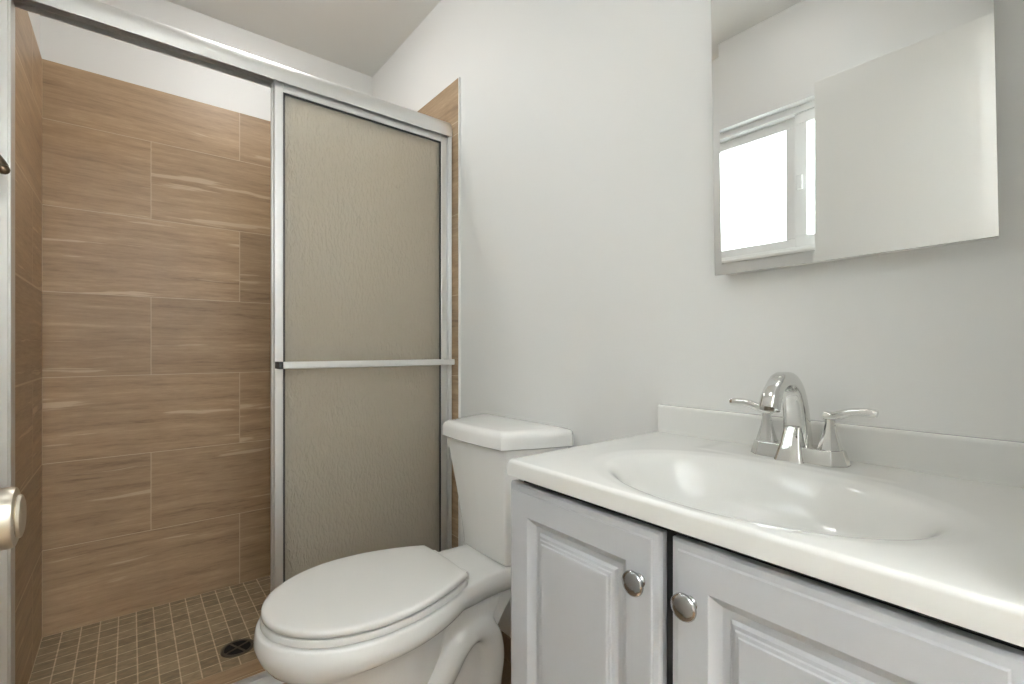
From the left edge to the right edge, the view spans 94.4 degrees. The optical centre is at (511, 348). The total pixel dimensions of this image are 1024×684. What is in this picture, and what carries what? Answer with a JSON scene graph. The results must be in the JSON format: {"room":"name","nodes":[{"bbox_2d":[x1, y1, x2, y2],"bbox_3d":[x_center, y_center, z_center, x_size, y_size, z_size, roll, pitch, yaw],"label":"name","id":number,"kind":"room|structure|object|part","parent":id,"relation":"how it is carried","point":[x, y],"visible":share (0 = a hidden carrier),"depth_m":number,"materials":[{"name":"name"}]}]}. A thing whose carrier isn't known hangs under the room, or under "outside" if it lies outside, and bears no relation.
{"room":"bathroom","nodes":[
{"label":"bathroom","id":0,"kind":"room"},
{"bbox_2d":[0,155,10,174],"bbox_3d":[-1.104,-0.411,1.011,0.049,0.072,0.036,0,0,-39],"label":"robe hook","id":1,"kind":"object","parent":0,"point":[4,167],"visible":1,"depth_m":1.01,"materials":[{"name":"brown metal"}]},
{"bbox_2d":[28,12,39,50],"bbox_3d":[-0.976,-0.190,0.733,0.100,2.434,2.566,0,0,-39],"label":"wall","id":2,"kind":"structure","parent":0,"point":[34,18],"depth_m":1.63,"materials":[{"name":"white paint"}]},
{"bbox_2d":[15,7,41,683],"bbox_3d":[-1.415,-0.002,1.362,0.006,2.058,0.835,0,0,-39],"label":"tiled wall","id":3,"kind":"structure","parent":2,"relation":"attached to","point":[28,59],"depth_m":1.45,"materials":[{"name":"brown tile"}]},
{"bbox_2d":[0,0,451,683],"bbox_3d":[-0.715,0.063,1.468,1.215,1.898,0.083,0,0,-39],"label":"shower door frame","id":4,"kind":"object","parent":3,"relation":"attached to","point":[95,16],"visible":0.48,"depth_m":1.19,"materials":[{"name":"silver metal"}]},
{"bbox_2d":[273,79,454,589],"bbox_3d":[-0.477,0.074,1.633,0.616,1.830,0.069,0,0,-39],"label":"shower door","id":5,"kind":"structure","parent":4,"relation":"attached to","point":[360,361],"depth_m":1.61,"materials":[{"name":"beige glass"}]},
{"bbox_3d":[-0.496,-0.819,1.653,0.562,0.044,0.016,0,0,-39],"label":"rail","id":6,"kind":"part","parent":5,"relation":"part of","materials":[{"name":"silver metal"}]},
{"bbox_2d":[40,0,371,120],"bbox_3d":[-1.232,-0.190,2.110,1.228,2.434,0.100,0,0,-39],"label":"wall","id":7,"kind":"structure","parent":0,"point":[60,42],"depth_m":1.95,"materials":[{"name":"white paint"}]},
{"bbox_2d":[42,59,270,637],"bbox_3d":[-1.199,-0.002,2.068,1.216,2.058,0.006,0,0,-39],"label":"tiled wall","id":8,"kind":"structure","parent":7,"relation":"attached to","point":[156,205],"depth_m":1.88,"materials":[{"name":"brown tile"}]},
{"bbox_2d":[28,575,510,683],"bbox_3d":[-0.459,1.067,1.150,1.428,0.080,2.566,0,0,-39],"label":"floor","id":9,"kind":"structure","parent":0,"point":[182,641],"depth_m":1.65,"materials":[{"name":"tile"}]},
{"bbox_2d":[220,638,252,657],"bbox_3d":[-0.942,1.025,1.626,0.103,0.004,0.103,0,0,-39],"label":"floor drain","id":10,"kind":"object","parent":9,"relation":"on","point":[238,647],"visible":0.99,"depth_m":1.62,"materials":[{"name":"brown metal"}]},
{"bbox_2d":[190,659,286,683],"bbox_3d":[-0.740,1.020,1.498,1.216,0.015,0.199,0,0,-39],"label":"curb","id":11,"kind":"object","parent":9,"relation":"on","point":[232,675],"depth_m":1.47,"materials":[{"name":"tile"}]},
{"bbox_2d":[253,413,573,683],"bbox_3d":[-0.255,0.624,1.252,0.760,0.807,0.444,0,0,-39],"label":"toilet","id":12,"kind":"object","parent":9,"relation":"on","point":[420,614],"visible":1,"depth_m":1.19,"materials":[{"name":"white ceramic"}]},
{"bbox_3d":[-0.360,0.603,1.167,0.464,0.016,0.362,0,0,-39],"label":"seat","id":13,"kind":"part","parent":12,"relation":"part of","materials":[{"name":"white plastic"}]},
{"bbox_3d":[-0.360,0.583,1.167,0.460,0.018,0.360,0,0,-39],"label":"seat lid","id":14,"kind":"part","parent":12,"relation":"part of","materials":[{"name":"white plastic"}]},
{"bbox_3d":[-0.268,0.742,1.242,0.727,0.270,0.384,0,0,-39],"label":"bowl","id":15,"kind":"part","parent":12,"relation":"part of","materials":[{"name":"white ceramic"}]},
{"bbox_3d":[-0.039,0.437,1.426,0.202,0.344,0.420,0,0,-39],"label":"tank","id":16,"kind":"part","parent":12,"relation":"part of","materials":[{"name":"white ceramic"}]},
{"bbox_3d":[-0.044,0.245,1.422,0.219,0.049,0.444,0,0,-39],"label":"tank lid","id":17,"kind":"part","parent":12,"relation":"part of","materials":[{"name":"white ceramic"}]},
{"bbox_2d":[511,479,1023,683],"bbox_3d":[0.358,0.624,0.729,0.478,0.806,0.622,0,0,-39],"label":"vanity cabinet","id":18,"kind":"object","parent":9,"relation":"on","point":[600,595],"visible":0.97,"depth_m":0.57,"materials":[{"name":"grey wood"}]},
{"bbox_3d":[0.096,0.574,0.721,0.018,0.682,0.306,0,0,-39],"label":"door","id":19,"kind":"part","parent":18,"relation":"part of","materials":[{"name":"grey wood"}]},
{"bbox_3d":[0.159,0.302,0.613,0.021,0.032,0.032,0,0,-39],"label":"knob","id":20,"kind":"part","parent":18,"relation":"part of","materials":[{"name":"silver metal"}]},
{"bbox_3d":[0.204,0.302,0.556,0.021,0.032,0.032,0,0,-39],"label":"knob","id":21,"kind":"part","parent":18,"relation":"part of","materials":[{"name":"silver metal"}]},
{"bbox_2d":[507,404,1023,646],"bbox_3d":[0.368,0.223,0.730,0.464,0.184,0.624,0,0,-39],"label":"countertop","id":22,"kind":"structure","parent":18,"relation":"on","point":[931,524],"depth_m":0.67,"materials":[{"name":"white stone"}]},
{"bbox_2d":[729,372,878,467],"bbox_3d":[0.491,0.115,0.819,0.174,0.152,0.170,0,0,7],"label":"faucet","id":23,"kind":"object","parent":22,"relation":"on","point":[795,445],"visible":1,"depth_m":0.80,"materials":[{"name":"silver metal"}]},
{"bbox_3d":[0.444,0.106,0.882,0.016,0.025,0.074,0,0,-42],"label":"lever","id":24,"kind":"part","parent":23,"relation":"part of","materials":[{"name":"silver metal"}]},
{"bbox_3d":[0.462,0.139,0.861,0.034,0.052,0.032,0,0,-39],"label":"handle","id":25,"kind":"part","parent":23,"relation":"part of","materials":[{"name":"silver metal"}]},
{"bbox_3d":[0.458,0.106,0.797,0.145,0.136,0.045,0,0,-39],"label":"spout","id":26,"kind":"part","parent":23,"relation":"part of","materials":[{"name":"silver metal"}]},
{"bbox_3d":[0.483,0.163,0.816,0.042,0.056,0.047,0,0,-39],"label":"spout","id":27,"kind":"part","parent":23,"relation":"part of","materials":[{"name":"silver metal"}]},
{"bbox_3d":[0.494,0.178,0.821,0.053,0.026,0.152,0,0,-39],"label":"plate","id":28,"kind":"part","parent":23,"relation":"part of","materials":[{"name":"silver metal"}]},
{"bbox_3d":[0.525,0.139,0.783,0.034,0.052,0.032,0,0,-39],"label":"handle","id":29,"kind":"part","parent":23,"relation":"part of","materials":[{"name":"silver metal"}]},
{"bbox_3d":[0.542,0.106,0.760,0.016,0.025,0.074,0,0,-36],"label":"lever","id":30,"kind":"part","parent":23,"relation":"part of","materials":[{"name":"silver metal"}]},
{"bbox_3d":[0.296,0.574,0.473,0.018,0.682,0.302,0,0,-39],"label":"door","id":31,"kind":"part","parent":18,"relation":"part of","materials":[{"name":"grey wood"}]},
{"bbox_2d":[167,0,440,76],"bbox_3d":[-0.459,-1.447,1.150,1.428,0.080,2.566,0,0,-39],"label":"ceiling","id":32,"kind":"structure","parent":0,"point":[360,36],"depth_m":2.04,"materials":[{"name":"white paint"}]},
{"bbox_2d":[372,0,1023,636],"bbox_3d":[0.058,-0.190,1.566,0.100,2.434,2.566,0,0,-39],"label":"wall","id":33,"kind":"structure","parent":0,"point":[592,299],"depth_m":1.16,"materials":[{"name":"white paint"}]},
{"bbox_2d":[271,83,272,591],"bbox_3d":[-0.512,0.074,1.666,0.612,1.830,0.015,0,0,-39],"label":"shower door frame","id":34,"kind":"structure","parent":33,"relation":"attached to","point":[271,83],"depth_m":1.47,"materials":[{"name":"silver metal"}]},
{"bbox_2d":[417,78,457,547],"bbox_3d":[-0.463,-0.002,2.129,0.006,2.058,0.835,0,0,-39],"label":"tiled wall","id":35,"kind":"structure","parent":33,"relation":"attached to","point":[444,107],"depth_m":1.82,"materials":[{"name":"brown tile"}]},
{"bbox_2d":[458,77,459,545],"bbox_3d":[-0.200,-0.002,1.801,0.008,2.058,0.006,0,0,-39],"label":"trim","id":36,"kind":"structure","parent":33,"relation":"attached to","point":[458,77],"depth_m":1.80,"materials":[{"name":"white"}]},
{"bbox_2d":[501,631,510,662],"bbox_3d":[0.072,0.990,1.461,0.010,0.075,0.865,0,0,-39],"label":"baseboard","id":37,"kind":"structure","parent":33,"relation":"attached to","point":[506,639],"depth_m":1.56,"materials":[{"name":"wood"}]},
{"bbox_2d":[657,404,1023,487],"bbox_3d":[0.541,0.162,0.870,0.018,0.063,0.621,0,0,-39],"label":"backsplash","id":38,"kind":"structure","parent":33,"relation":"attached to","point":[995,461],"depth_m":0.76,"materials":[{"name":"white stone"}]},
{"bbox_2d":[711,0,998,275],"bbox_3d":[0.558,-0.493,0.831,0.044,0.680,0.409,0,-1,-39],"label":"mirror","id":39,"kind":"object","parent":33,"relation":"attached to","point":[843,129],"visible":1,"depth_m":0.79,"materials":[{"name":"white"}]},
{"bbox_3d":[0.311,-0.190,0.194,1.228,2.434,0.112,0,0,-39],"label":"wall","id":40,"kind":"structure","parent":0,"visible":0},
{"bbox_2d":[0,487,26,550],"bbox_3d":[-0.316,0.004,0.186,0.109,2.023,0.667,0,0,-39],"label":"door knob","id":41,"kind":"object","parent":40,"relation":"in","point":[13,509],"depth_m":0.41,"materials":[{"name":"silver metal"}]}
]}

